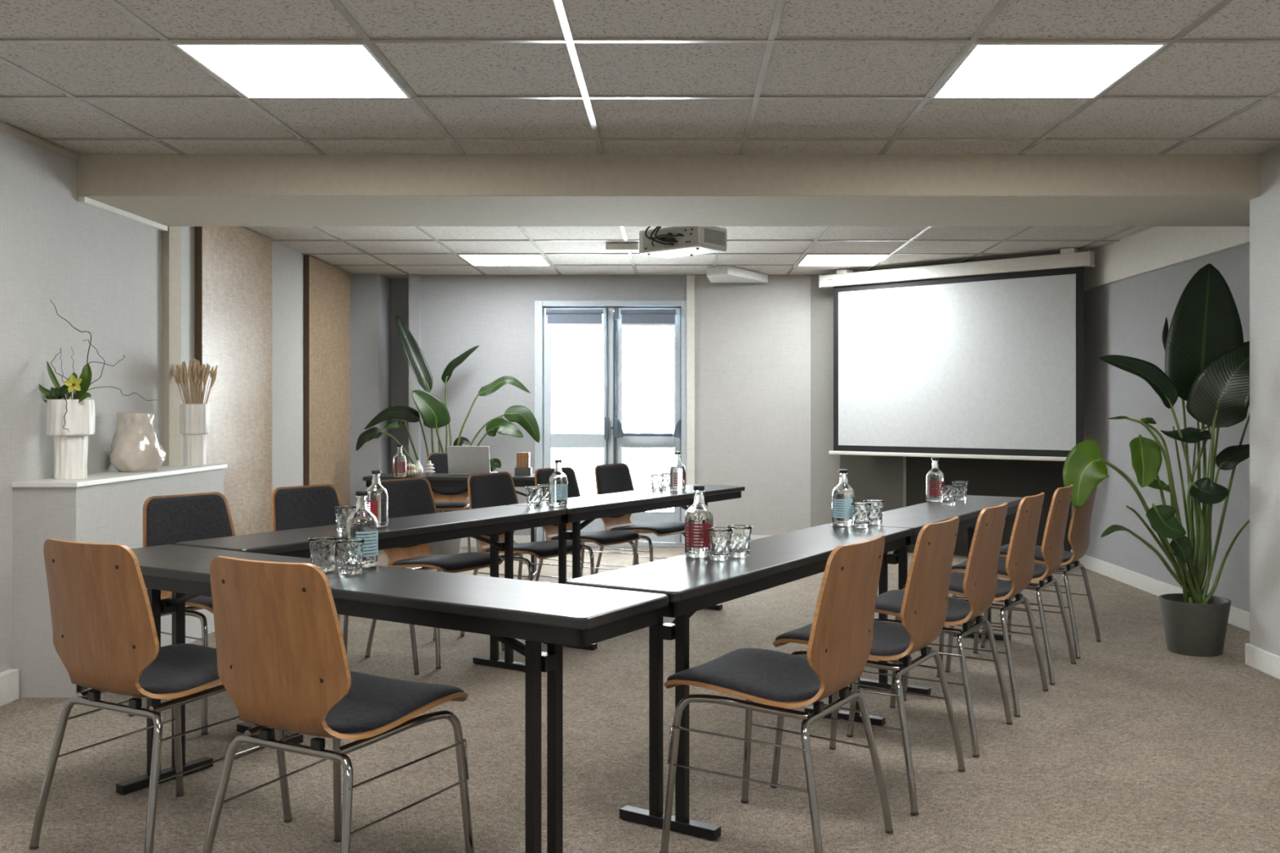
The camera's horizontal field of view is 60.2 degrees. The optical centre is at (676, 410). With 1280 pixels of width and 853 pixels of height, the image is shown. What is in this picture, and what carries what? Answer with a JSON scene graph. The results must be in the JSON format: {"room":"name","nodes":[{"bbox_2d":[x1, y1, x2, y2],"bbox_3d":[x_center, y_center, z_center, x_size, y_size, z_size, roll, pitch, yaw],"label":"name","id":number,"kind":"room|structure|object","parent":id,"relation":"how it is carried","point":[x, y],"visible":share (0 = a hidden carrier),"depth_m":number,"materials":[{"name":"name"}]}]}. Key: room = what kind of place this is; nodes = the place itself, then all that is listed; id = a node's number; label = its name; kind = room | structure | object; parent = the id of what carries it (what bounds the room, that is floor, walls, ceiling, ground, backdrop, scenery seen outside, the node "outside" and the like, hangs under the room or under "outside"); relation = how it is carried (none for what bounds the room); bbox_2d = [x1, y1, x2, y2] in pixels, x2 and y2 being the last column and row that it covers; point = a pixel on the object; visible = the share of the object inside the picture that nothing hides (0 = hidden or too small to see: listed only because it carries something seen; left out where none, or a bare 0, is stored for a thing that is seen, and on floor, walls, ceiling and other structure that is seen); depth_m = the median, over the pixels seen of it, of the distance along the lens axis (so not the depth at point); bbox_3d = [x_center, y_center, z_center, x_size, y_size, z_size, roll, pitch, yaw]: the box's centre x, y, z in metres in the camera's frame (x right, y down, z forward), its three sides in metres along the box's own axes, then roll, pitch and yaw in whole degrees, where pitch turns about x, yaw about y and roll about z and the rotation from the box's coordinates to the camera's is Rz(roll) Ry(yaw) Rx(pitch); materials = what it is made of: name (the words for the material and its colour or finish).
{"room":"conference room","nodes":[
{"label":"conference room","id":0,"kind":"room"},
{"bbox_2d":[0,120,306,672],"bbox_3d":[-2.860,0.005,3.600,0.180,2.390,12.400,0,0,0],"label":"wall","id":1,"kind":"structure","parent":0,"point":[101,271],"depth_m":5.10,"materials":[{"name":"paint"}]},
{"bbox_2d":[0,669,18,706],"bbox_3d":[-2.750,1.137,1.040,0.040,0.125,7.080,0,0,0],"label":"baseboard","id":2,"kind":"structure","parent":1,"relation":"attached to","point":[9,679],"depth_m":4.51,"materials":[{"name":"paint"}]},
{"bbox_2d":[0,120,78,160],"bbox_3d":[-2.775,-1.165,2.592,0.030,0.030,4.985,0,0,0],"label":"trim","id":3,"kind":"structure","parent":1,"relation":"attached to","point":[6,127],"depth_m":4.77,"materials":[{"name":"beige paint"}]},
{"bbox_2d":[78,196,168,231],"bbox_3d":[-2.755,-0.978,5.522,0.030,0.025,0.835,0,0,0],"label":"trim","id":4,"kind":"structure","parent":1,"relation":"attached to","point":[84,200],"depth_m":5.45,"materials":[{"name":"white paint"}]},
{"bbox_2d":[162,226,181,466],"bbox_3d":[-2.783,0.005,6.018,0.095,2.390,0.145,0,0,0],"label":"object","id":5,"kind":"structure","parent":1,"relation":"attached to","point":[171,238],"depth_m":5.97,"materials":[{"name":"beige paint"}]},
{"bbox_2d":[195,226,271,535],"bbox_3d":[-2.808,-0.037,7.038,0.043,2.275,1.124,0,0,0],"label":"wall panel","id":6,"kind":"object","parent":1,"relation":"attached to","point":[233,264],"visible":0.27,"depth_m":7.03,"materials":[{"name":"beige fabric"}]},
{"bbox_2d":[303,255,350,506],"bbox_3d":[-2.808,-0.037,8.893,0.043,2.275,1.054,0,0,0],"label":"wall panel","id":7,"kind":"object","parent":1,"relation":"attached to","point":[326,286],"visible":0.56,"depth_m":8.79,"materials":[{"name":"beige fabric"}]},
{"bbox_2d":[350,273,391,506],"bbox_3d":[-2.763,0.005,9.825,0.375,2.390,0.550,0,0,0],"label":"wall","id":8,"kind":"structure","parent":0,"point":[370,293],"depth_m":9.55,"materials":[{"name":"grey paint"}]},
{"bbox_2d":[391,275,810,535],"bbox_3d":[-0.700,0.005,9.865,3.800,2.390,0.370,0,0,0],"label":"wall","id":9,"kind":"structure","parent":0,"point":[753,340],"depth_m":9.68,"materials":[{"name":"paint"}]},
{"bbox_2d":[408,274,421,465],"bbox_3d":[-2.286,0.005,9.665,0.088,2.390,0.130,0,0,0],"label":"trim","id":10,"kind":"structure","parent":9,"relation":"attached to","point":[415,280],"depth_m":9.60,"materials":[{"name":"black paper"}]},
{"bbox_2d":[545,307,604,325],"bbox_3d":[-0.887,-0.814,9.650,0.516,0.154,0.070,0,0,0],"label":"roller blind","id":11,"kind":"object","parent":9,"relation":"attached to","point":[555,317],"visible":1,"depth_m":9.64,"materials":[{"name":"fabric"}]},
{"bbox_2d":[543,306,614,541],"bbox_3d":[-0.843,0.130,9.697,0.650,2.071,0.136,0,0,0],"label":"door","id":12,"kind":"structure","parent":9,"relation":"in","point":[606,440],"depth_m":9.70,"materials":[{"name":"metal"}]},
{"bbox_2d":[534,300,686,546],"bbox_3d":[-0.573,0.119,9.720,1.340,2.162,0.120,0,0,0],"label":"trim","id":13,"kind":"structure","parent":9,"relation":"attached to","point":[540,305],"depth_m":9.66,"materials":[{"name":"paint"}]},
{"bbox_2d":[459,535,771,546],"bbox_3d":[-0.535,1.150,9.672,3.410,0.100,0.015,0,0,0],"label":"baseboard","id":14,"kind":"structure","parent":9,"relation":"attached to","point":[517,539],"depth_m":9.66,"materials":[{"name":"paint"}]},
{"bbox_2d":[613,307,680,542],"bbox_3d":[-0.255,0.133,9.678,0.584,2.064,0.134,0,0,0],"label":"door","id":15,"kind":"structure","parent":9,"relation":"in","point":[622,440],"depth_m":9.70,"materials":[{"name":"metal"}]},
{"bbox_2d":[619,307,677,325],"bbox_3d":[-0.244,-0.814,9.650,0.503,0.154,0.070,0,0,0],"label":"roller blind","id":16,"kind":"object","parent":9,"relation":"attached to","point":[629,317],"visible":1,"depth_m":9.64,"materials":[{"name":"fabric"}]},
{"bbox_2d":[686,275,694,506],"bbox_3d":[0.126,0.005,9.675,0.068,2.390,0.050,0,0,0],"label":"trim","id":17,"kind":"structure","parent":9,"relation":"attached to","point":[690,278],"depth_m":9.65,"materials":[{"name":"white paint"}]},
{"bbox_2d":[0,0,1279,279],"bbox_3d":[0.200,-1.230,3.750,6.600,0.100,12.900,0,0,0],"label":"ceiling","id":18,"kind":"structure","parent":0,"point":[601,77],"depth_m":4.14,"materials":[{"name":"tile"}]},
{"bbox_2d":[172,42,411,98],"bbox_3d":[-1.310,-1.184,3.850,0.620,0.016,0.620,0,0,0],"label":"recessed light","id":19,"kind":"object","parent":18,"relation":"in","point":[255,70],"visible":1,"depth_m":3.81,"materials":[{"name":"white paint"}]},
{"bbox_2d":[457,254,550,266],"bbox_3d":[-1.340,-1.184,8.665,0.630,0.016,0.630,0,0,0],"label":"recessed light","id":20,"kind":"object","parent":18,"relation":"in","point":[474,260],"visible":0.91,"depth_m":8.65,"materials":[{"name":"white paint"}]},
{"bbox_2d":[605,243,638,250],"bbox_3d":[-0.385,-1.157,7.830,0.230,0.045,0.060,0,0,0],"label":"duct","id":21,"kind":"object","parent":18,"relation":"attached to","point":[609,246],"visible":1,"depth_m":7.80,"materials":[{"name":"white metal"}]},
{"bbox_2d":[639,226,727,257],"bbox_3d":[0.023,-1.061,6.628,0.476,0.238,0.385,0,0,38],"label":"projector","id":22,"kind":"object","parent":18,"relation":"attached to","point":[674,241],"visible":0.88,"depth_m":6.53,"materials":[{"name":"white plastic"}]},
{"bbox_2d":[701,226,727,248],"bbox_3d":[0.226,-1.022,6.505,0.006,0.115,0.250,0,0,38],"label":"vent","id":23,"kind":"object","parent":22,"relation":"attached to","point":[712,237],"depth_m":6.50,"materials":[{"name":"white plastic"}]},
{"bbox_2d":[706,265,768,282],"bbox_3d":[0.429,-1.145,9.401,0.425,0.070,0.725,0,0,32],"label":"ceiling box","id":24,"kind":"object","parent":18,"relation":"attached to","point":[726,273],"visible":1,"depth_m":9.24,"materials":[{"name":"white plastic"}]},
{"bbox_2d":[797,254,888,266],"bbox_3d":[1.300,-1.184,8.665,0.630,0.016,0.630,0,0,0],"label":"recessed light","id":25,"kind":"object","parent":18,"relation":"in","point":[808,260],"visible":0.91,"depth_m":8.65,"materials":[{"name":"white paint"}]},
{"bbox_2d":[818,247,1094,461],"bbox_3d":[2.127,-0.403,8.690,2.274,1.555,0.110,0,0,39],"label":"projection screen","id":26,"kind":"object","parent":18,"relation":"hanging from","point":[984,359],"visible":0.9,"depth_m":8.60,"materials":[{"name":"white fabric"}]},
{"bbox_2d":[930,42,1168,98],"bbox_3d":[1.270,-1.184,3.850,0.620,0.016,0.620,0,0,0],"label":"recessed light","id":27,"kind":"object","parent":18,"relation":"in","point":[988,70],"visible":1,"depth_m":3.81,"materials":[{"name":"white paint"}]},
{"bbox_2d":[0,546,1279,852],"bbox_3d":[0.200,1.250,3.750,6.600,0.100,12.900,0,0,0],"label":"floor","id":28,"kind":"structure","parent":0,"point":[1136,745],"depth_m":3.79,"materials":[{"name":"carpet"}]},
{"bbox_2d":[11,464,227,697],"bbox_3d":[-2.627,0.750,5.359,0.284,0.900,1.542,0,0,0],"label":"wall ledge","id":29,"kind":"object","parent":28,"relation":"on","point":[105,507],"visible":0.56,"depth_m":4.60,"materials":[{"name":"paint"}]},
{"bbox_2d":[45,399,95,479],"bbox_3d":[-2.649,0.127,4.819,0.189,0.346,0.186,0,0,-40],"label":"vase","id":30,"kind":"object","parent":29,"relation":"on","point":[71,447],"visible":0.97,"depth_m":4.76,"materials":[{"name":"ceramic"}]},
{"bbox_2d":[39,299,153,431],"bbox_3d":[-2.534,-0.200,4.800,0.562,0.590,0.175,0,0,-1],"label":"arrangement","id":31,"kind":"object","parent":30,"relation":"in","point":[81,384],"visible":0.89,"depth_m":4.79,"materials":[{"name":"green plant"}]},
{"bbox_2d":[109,413,166,472],"bbox_3d":[-2.640,0.157,5.389,0.246,0.286,0.257,0,0,0],"label":"vase","id":32,"kind":"object","parent":29,"relation":"on","point":[135,447],"visible":1,"depth_m":5.32,"materials":[{"name":"ceramic"}]},
{"bbox_2d":[179,404,209,466],"bbox_3d":[-2.614,0.133,5.984,0.145,0.333,0.144,0,0,-21],"label":"vase","id":33,"kind":"object","parent":29,"relation":"on","point":[193,418],"visible":1,"depth_m":5.94,"materials":[{"name":"ceramic"}]},
{"bbox_2d":[172,358,217,404],"bbox_3d":[-2.609,-0.096,5.987,0.235,0.373,0.135,0,0,-6],"label":"bunch","id":34,"kind":"object","parent":33,"relation":"in","point":[195,372],"visible":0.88,"depth_m":5.96,"materials":[{"name":"plant"}]},
{"bbox_2d":[29,537,292,852],"bbox_3d":[-1.447,0.773,3.112,0.487,0.858,0.517,0,0,28],"label":"chair","id":35,"kind":"object","parent":28,"relation":"on","point":[105,638],"visible":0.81,"depth_m":2.93,"materials":[{"name":"brown wood"}]},
{"bbox_2d":[128,492,235,735],"bbox_3d":[-1.819,0.773,4.400,0.517,0.858,0.487,0,0,32],"label":"chair","id":36,"kind":"object","parent":28,"relation":"on","point":[172,519],"visible":0.33,"depth_m":4.47,"materials":[{"name":"grey fabric"}]},
{"bbox_2d":[202,555,474,852],"bbox_3d":[-0.844,0.773,2.754,0.487,0.858,0.517,0,0,28],"label":"chair","id":37,"kind":"object","parent":28,"relation":"on","point":[282,660],"visible":1,"depth_m":2.58,"materials":[{"name":"brown wood"}]},
{"bbox_2d":[271,484,419,675],"bbox_3d":[-1.498,0.773,4.922,0.517,0.858,0.487,0,0,31],"label":"chair","id":38,"kind":"object","parent":28,"relation":"on","point":[298,507],"visible":0.2,"depth_m":5.01,"materials":[{"name":"grey fabric"}]},
{"bbox_2d":[175,505,566,744],"bbox_3d":[-1.151,0.835,4.586,0.380,0.730,1.815,0,0,31],"label":"folding table","id":39,"kind":"object","parent":28,"relation":"on","point":[402,531],"visible":0.59,"depth_m":4.63,"materials":[{"name":"black laminate"}]},
{"bbox_2d":[334,505,356,532],"bbox_3d":[-1.278,0.421,4.260,0.082,0.097,0.082,0,0,20],"label":"glass","id":40,"kind":"object","parent":39,"relation":"on","point":[342,513],"visible":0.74,"depth_m":4.23,"materials":[{"name":"clear glass"}]},
{"bbox_2d":[365,470,387,527],"bbox_3d":[-1.210,0.356,4.442,0.092,0.227,0.093,0,0,40],"label":"water bottle","id":41,"kind":"object","parent":39,"relation":"on","point":[377,497],"visible":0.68,"depth_m":4.41,"materials":[{"name":"clear glass"}]},
{"bbox_2d":[367,500,377,519],"bbox_3d":[-1.231,0.398,4.416,0.082,0.075,0.025,0,0,40],"label":"print","id":42,"kind":"object","parent":41,"relation":"attached to","point":[372,505],"depth_m":4.40},
{"bbox_2d":[115,544,668,852],"bbox_3d":[-0.993,0.835,3.176,2.060,0.730,0.380,0,0,31],"label":"folding table","id":43,"kind":"object","parent":28,"relation":"on","point":[504,610],"visible":0.84,"depth_m":2.80,"materials":[{"name":"black laminate"}]},
{"bbox_2d":[308,536,337,572],"bbox_3d":[-1.034,0.421,3.223,0.082,0.097,0.082,0,0,10],"label":"glass","id":44,"kind":"object","parent":43,"relation":"on","point":[322,548],"visible":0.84,"depth_m":3.20,"materials":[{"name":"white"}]},
{"bbox_2d":[334,537,364,575],"bbox_3d":[-0.938,0.421,3.167,0.082,0.097,0.082,0,0,-30],"label":"glass","id":45,"kind":"object","parent":43,"relation":"on","point":[349,551],"visible":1,"depth_m":3.14,"materials":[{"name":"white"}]},
{"bbox_2d":[346,490,377,568],"bbox_3d":[-0.944,0.356,3.311,0.093,0.227,0.092,0,0,34],"label":"water bottle","id":46,"kind":"object","parent":43,"relation":"on","point":[362,523],"visible":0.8,"depth_m":3.28,"materials":[{"name":"clear glass"}]},
{"bbox_2d":[355,529,377,557],"bbox_3d":[-0.916,0.398,3.292,0.025,0.075,0.082,0,0,34],"label":"print","id":47,"kind":"object","parent":46,"relation":"attached to","point":[371,536],"depth_m":3.28},
{"bbox_2d":[364,476,504,669],"bbox_3d":[-1.183,0.773,5.432,0.517,0.858,0.487,0,0,32],"label":"chair","id":48,"kind":"object","parent":28,"relation":"on","point":[412,496],"visible":0.59,"depth_m":5.48,"materials":[{"name":"grey fabric"}]},
{"bbox_2d":[355,315,539,555],"bbox_3d":[-1.865,0.196,9.195,1.463,2.007,0.532,0,0,0],"label":"potted plant","id":49,"kind":"object","parent":28,"relation":"on","point":[434,413],"visible":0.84,"depth_m":9.14,"materials":[{"name":"green plant"}]},
{"bbox_2d":[362,473,537,578],"bbox_3d":[-1.530,0.835,7.970,1.360,0.730,0.440,0,0,0],"label":"folding table","id":50,"kind":"object","parent":28,"relation":"on","point":[436,480],"visible":0.27,"depth_m":7.77,"materials":[{"name":"black laminate"}]},
{"bbox_2d":[392,444,406,477],"bbox_3d":[-1.935,0.356,7.709,0.092,0.227,0.093,0,0,-19],"label":"water bottle","id":51,"kind":"object","parent":50,"relation":"on","point":[399,460],"visible":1,"depth_m":7.67,"materials":[{"name":"clear glass"}]},
{"bbox_2d":[394,462,405,472],"bbox_3d":[-1.923,0.398,7.677,0.082,0.075,0.025,0,0,-19],"label":"print","id":52,"kind":"object","parent":51,"relation":"attached to","point":[399,467],"depth_m":7.67},
{"bbox_2d":[406,463,416,475],"bbox_3d":[-1.897,0.425,7.860,0.088,0.089,0.087,0,0,0],"label":"ornament","id":53,"kind":"object","parent":50,"relation":"on","point":[411,471],"visible":0.92,"depth_m":7.83,"materials":[{"name":"ceramic"}]},
{"bbox_2d":[413,460,422,475],"bbox_3d":[-1.867,0.417,7.970,0.072,0.105,0.072,0,0,0],"label":"bud vase","id":54,"kind":"object","parent":50,"relation":"on","point":[419,469],"visible":0.87,"depth_m":7.95,"materials":[{"name":"ceramic"}]},
{"bbox_2d":[424,461,435,475],"bbox_3d":[-1.760,0.416,7.860,0.078,0.108,0.078,0,0,0],"label":"vase","id":55,"kind":"object","parent":50,"relation":"on","point":[429,471],"visible":1,"depth_m":7.84,"materials":[{"name":"ceramic"}]},
{"bbox_2d":[447,445,497,475],"bbox_3d":[-1.487,0.364,8.057,0.310,0.211,0.246,0,0,6],"label":"laptop","id":56,"kind":"object","parent":50,"relation":"on","point":[462,460],"visible":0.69,"depth_m":7.95,"materials":[{"name":"silver metal"}]},
{"bbox_2d":[514,466,532,475],"bbox_3d":[-1.107,0.442,7.980,0.116,0.055,0.080,0,0,0],"label":"storage box","id":57,"kind":"object","parent":50,"relation":"on","point":[517,471],"visible":1,"depth_m":7.94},
{"bbox_2d":[516,452,529,467],"bbox_3d":[-1.107,0.360,7.979,0.090,0.108,0.062,0,0,0],"label":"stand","id":58,"kind":"object","parent":57,"relation":"on","point":[522,458],"visible":1,"depth_m":7.95,"materials":[{"name":"brown wood"}]},
{"bbox_2d":[425,452,479,552],"bbox_3d":[-1.830,0.773,8.743,0.487,0.858,0.517,0,0,-1],"label":"chair","id":59,"kind":"object","parent":28,"relation":"on","point":[446,499],"visible":0.27,"depth_m":8.93,"materials":[{"name":"grey fabric"}]},
{"bbox_2d":[460,471,583,636],"bbox_3d":[-0.823,0.773,5.942,0.517,0.858,0.487,0,0,29],"label":"chair","id":60,"kind":"object","parent":28,"relation":"on","point":[490,489],"visible":0.54,"depth_m":5.97,"materials":[{"name":"grey fabric"}]},
{"bbox_2d":[534,466,640,581],"bbox_3d":[-0.533,0.773,6.472,0.517,0.858,0.487,0,0,32],"label":"chair","id":61,"kind":"object","parent":28,"relation":"on","point":[603,538],"visible":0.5,"depth_m":6.47,"materials":[{"name":"grey fabric"}]},
{"bbox_2d":[509,484,745,650],"bbox_3d":[-0.205,0.835,6.141,0.385,0.730,1.815,0,0,31],"label":"folding table","id":62,"kind":"object","parent":28,"relation":"on","point":[588,508],"visible":0.62,"depth_m":5.71,"materials":[{"name":"black laminate"}]},
{"bbox_2d":[525,486,542,507],"bbox_3d":[-0.691,0.421,5.357,0.082,0.097,0.082,0,0,-21],"label":"glass","id":63,"kind":"object","parent":62,"relation":"on","point":[534,493],"visible":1,"depth_m":5.33,"materials":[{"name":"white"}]},
{"bbox_2d":[537,484,548,504],"bbox_3d":[-0.652,0.421,5.519,0.082,0.097,0.082,0,0,29],"label":"glass","id":64,"kind":"object","parent":62,"relation":"on","point":[544,495],"visible":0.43,"depth_m":5.49,"materials":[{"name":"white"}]},
{"bbox_2d":[548,459,568,506],"bbox_3d":[-0.578,0.356,5.396,0.092,0.227,0.093,0,0,-31],"label":"water bottle","id":65,"kind":"object","parent":62,"relation":"on","point":[557,481],"visible":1,"depth_m":5.36,"materials":[{"name":"clear glass"}]},
{"bbox_2d":[552,484,568,499],"bbox_3d":[-0.560,0.398,5.367,0.082,0.075,0.025,0,0,-31],"label":"print","id":66,"kind":"object","parent":65,"relation":"attached to","point":[560,491],"depth_m":5.35},
{"bbox_2d":[649,474,663,492],"bbox_3d":[-0.111,0.421,6.362,0.082,0.097,0.082,0,0,-11],"label":"glass","id":67,"kind":"object","parent":62,"relation":"on","point":[656,480],"visible":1,"depth_m":6.33,"materials":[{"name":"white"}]},
{"bbox_2d":[660,472,670,489],"bbox_3d":[-0.054,0.421,6.505,0.082,0.097,0.082,0,0,39],"label":"glass","id":68,"kind":"object","parent":62,"relation":"on","point":[666,475],"visible":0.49,"depth_m":6.47,"materials":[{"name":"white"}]},
{"bbox_2d":[669,452,685,491],"bbox_3d":[0.008,0.356,6.390,0.092,0.227,0.093,0,0,-30],"label":"water bottle","id":69,"kind":"object","parent":62,"relation":"on","point":[677,469],"visible":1,"depth_m":6.36,"materials":[{"name":"clear glass"}]},
{"bbox_2d":[673,472,685,485],"bbox_3d":[0.025,0.398,6.361,0.082,0.075,0.025,0,0,-30],"label":"print","id":70,"kind":"object","parent":69,"relation":"attached to","point":[679,478],"depth_m":6.35},
{"bbox_2d":[594,462,684,574],"bbox_3d":[-0.218,0.773,6.952,0.517,0.858,0.487,0,0,32],"label":"chair","id":71,"kind":"object","parent":28,"relation":"on","point":[611,477],"visible":0.72,"depth_m":6.98,"materials":[{"name":"grey fabric"}]},
{"bbox_2d":[565,524,911,840],"bbox_3d":[0.314,0.835,3.709,0.370,0.730,1.805,0,0,31],"label":"folding table","id":72,"kind":"object","parent":28,"relation":"on","point":[691,585],"visible":0.69,"depth_m":3.17,"materials":[{"name":"black laminate"}]},
{"bbox_2d":[684,485,713,558],"bbox_3d":[0.073,0.356,3.536,0.092,0.227,0.093,0,0,9],"label":"water bottle","id":73,"kind":"object","parent":72,"relation":"on","point":[699,517],"visible":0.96,"depth_m":3.50,"materials":[{"name":"clear glass"}]},
{"bbox_2d":[685,523,711,547],"bbox_3d":[0.068,0.398,3.503,0.082,0.075,0.025,0,0,9],"label":"print","id":74,"kind":"object","parent":73,"relation":"attached to","point":[696,534],"depth_m":3.49},
{"bbox_2d":[706,527,732,560],"bbox_3d":[0.137,0.421,3.469,0.082,0.097,0.082,0,0,0],"label":"glass","id":75,"kind":"object","parent":72,"relation":"on","point":[719,538],"visible":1,"depth_m":3.44,"materials":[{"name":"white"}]},
{"bbox_2d":[726,524,752,557],"bbox_3d":[0.203,0.421,3.536,0.082,0.097,0.082,0,0,-40],"label":"glass","id":76,"kind":"object","parent":72,"relation":"on","point":[740,547],"visible":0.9,"depth_m":3.51,"materials":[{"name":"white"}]},
{"bbox_2d":[831,469,854,526],"bbox_3d":[0.682,0.356,4.497,0.092,0.227,0.093,0,0,19],"label":"water bottle","id":77,"kind":"object","parent":72,"relation":"on","point":[842,495],"visible":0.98,"depth_m":4.46,"materials":[{"name":"clear glass"}]},
{"bbox_2d":[832,498,852,518],"bbox_3d":[0.671,0.398,4.465,0.082,0.075,0.025,0,0,19],"label":"print","id":78,"kind":"object","parent":77,"relation":"attached to","point":[842,508],"depth_m":4.46},
{"bbox_2d":[850,502,871,528],"bbox_3d":[0.741,0.421,4.415,0.082,0.097,0.082,0,0,-1],"label":"glass","id":79,"kind":"object","parent":72,"relation":"on","point":[860,510],"visible":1,"depth_m":4.39,"materials":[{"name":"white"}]},
{"bbox_2d":[659,534,893,852],"bbox_3d":[0.289,0.773,3.051,0.517,0.858,0.487,0,0,32],"label":"chair","id":80,"kind":"object","parent":28,"relation":"on","point":[840,643],"visible":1,"depth_m":2.93,"materials":[{"name":"brown wood"}]},
{"bbox_2d":[769,516,965,816],"bbox_3d":[0.633,0.773,3.583,0.517,0.858,0.487,0,0,32],"label":"chair","id":81,"kind":"object","parent":28,"relation":"on","point":[925,603],"visible":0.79,"depth_m":3.43,"materials":[{"name":"brown wood"}]},
{"bbox_2d":[831,495,1023,695],"bbox_3d":[1.260,0.835,5.253,0.365,0.730,1.805,0,0,31],"label":"folding table","id":82,"kind":"object","parent":28,"relation":"on","point":[914,517],"visible":0.36,"depth_m":4.84,"materials":[{"name":"black laminate"}]},
{"bbox_2d":[863,499,884,524],"bbox_3d":[0.817,0.421,4.553,0.082,0.097,0.082,0,0,-41],"label":"glass","id":83,"kind":"object","parent":82,"relation":"on","point":[876,512],"visible":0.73,"depth_m":4.52,"materials":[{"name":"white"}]},
{"bbox_2d":[925,457,944,502],"bbox_3d":[1.326,0.356,5.647,0.092,0.227,0.093,0,0,-9],"label":"water bottle","id":84,"kind":"object","parent":82,"relation":"on","point":[935,478],"visible":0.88,"depth_m":5.61,"materials":[{"name":"clear glass"}]},
{"bbox_2d":[928,480,944,495],"bbox_3d":[1.331,0.398,5.614,0.082,0.075,0.025,0,0,-9],"label":"print","id":85,"kind":"object","parent":84,"relation":"attached to","point":[934,486],"depth_m":5.60},
{"bbox_2d":[940,484,957,506],"bbox_3d":[1.343,0.421,5.437,0.082,0.097,0.082,0,0,9],"label":"glass","id":86,"kind":"object","parent":82,"relation":"on","point":[948,491],"visible":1,"depth_m":5.41,"materials":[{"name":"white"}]},
{"bbox_2d":[951,480,968,500],"bbox_3d":[1.482,0.421,5.759,0.082,0.097,0.082,0,0,-31],"label":"glass","id":87,"kind":"object","parent":82,"relation":"on","point":[961,492],"visible":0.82,"depth_m":5.73,"materials":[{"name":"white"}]},
{"bbox_2d":[846,502,1012,757],"bbox_3d":[0.958,0.773,4.128,0.517,0.858,0.487,0,0,31],"label":"chair","id":88,"kind":"object","parent":28,"relation":"on","point":[980,577],"visible":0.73,"depth_m":3.97,"materials":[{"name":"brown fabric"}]},
{"bbox_2d":[902,492,1048,717],"bbox_3d":[1.261,0.773,4.630,0.517,0.858,0.487,0,0,32],"label":"chair","id":89,"kind":"object","parent":28,"relation":"on","point":[1020,560],"visible":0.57,"depth_m":4.46,"materials":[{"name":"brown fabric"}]},
{"bbox_2d":[945,484,1075,685],"bbox_3d":[1.563,0.773,5.128,0.517,0.858,0.487,0,0,31],"label":"chair","id":90,"kind":"object","parent":28,"relation":"on","point":[1052,545],"visible":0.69,"depth_m":4.96,"materials":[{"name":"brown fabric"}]},
{"bbox_2d":[980,485,1101,658],"bbox_3d":[1.871,0.773,5.638,0.517,0.858,0.487,0,0,32],"label":"chair","id":91,"kind":"object","parent":28,"relation":"on","point":[1078,535],"visible":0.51,"depth_m":5.48,"materials":[{"name":"brown wood"}]},
{"bbox_2d":[1062,263,1249,657],"bbox_3d":[2.454,0.225,5.424,1.236,1.949,0.436,0,0,-8],"label":"potted plant","id":92,"kind":"object","parent":28,"relation":"on","point":[1207,356],"visible":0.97,"depth_m":5.38,"materials":[{"name":"green plant"}]},
{"bbox_2d":[810,273,1071,558],"bbox_3d":[2.183,0.005,9.230,2.196,2.390,0.100,0,0,27],"label":"wall","id":93,"kind":"structure","parent":0,"point":[984,477],"depth_m":9.38,"materials":[{"name":"paint"}]},
{"bbox_2d":[903,456,906,506],"bbox_3d":[1.927,0.010,9.297,0.020,2.380,0.020,0,0,0],"label":"trim","id":94,"kind":"structure","parent":93,"relation":"attached to","point":[904,457],"depth_m":9.29,"materials":[{"name":"grey metal"}]},
{"bbox_2d":[1071,243,1249,612],"bbox_3d":[3.170,0.005,6.997,0.100,2.390,3.805,0,0,0],"label":"wall","id":95,"kind":"structure","parent":0,"point":[1126,317],"depth_m":7.35,"materials":[{"name":"grey paint"}]},
{"bbox_2d":[77,153,1260,226],"bbox_3d":[0.265,-1.090,5.518,6.070,0.200,0.845,0,0,0],"label":"beam","id":96,"kind":"structure","parent":95,"relation":"attached to","point":[167,189],"depth_m":5.10,"materials":[{"name":"beige paint"}]},
{"bbox_2d":[1084,226,1249,291],"bbox_3d":[3.105,-1.050,7.220,0.030,0.280,2.560,0,0,0],"label":"beam","id":97,"kind":"structure","parent":95,"relation":"attached to","point":[1157,247],"depth_m":7.09,"materials":[{"name":"white paint"}]},
{"bbox_2d":[1071,550,1279,679],"bbox_3d":[2.902,1.150,3.090,0.436,0.100,11.180,0,0,0],"label":"baseboard","id":98,"kind":"structure","parent":95,"relation":"attached to","point":[1239,618],"depth_m":6.94,"materials":[{"name":"paint"}]},
{"bbox_2d":[1249,145,1279,656],"bbox_3d":[3.000,0.005,1.295,0.600,2.390,7.790,0,0,0],"label":"wall","id":99,"kind":"structure","parent":0,"point":[1264,209],"depth_m":5.06,"materials":[{"name":"paint"}]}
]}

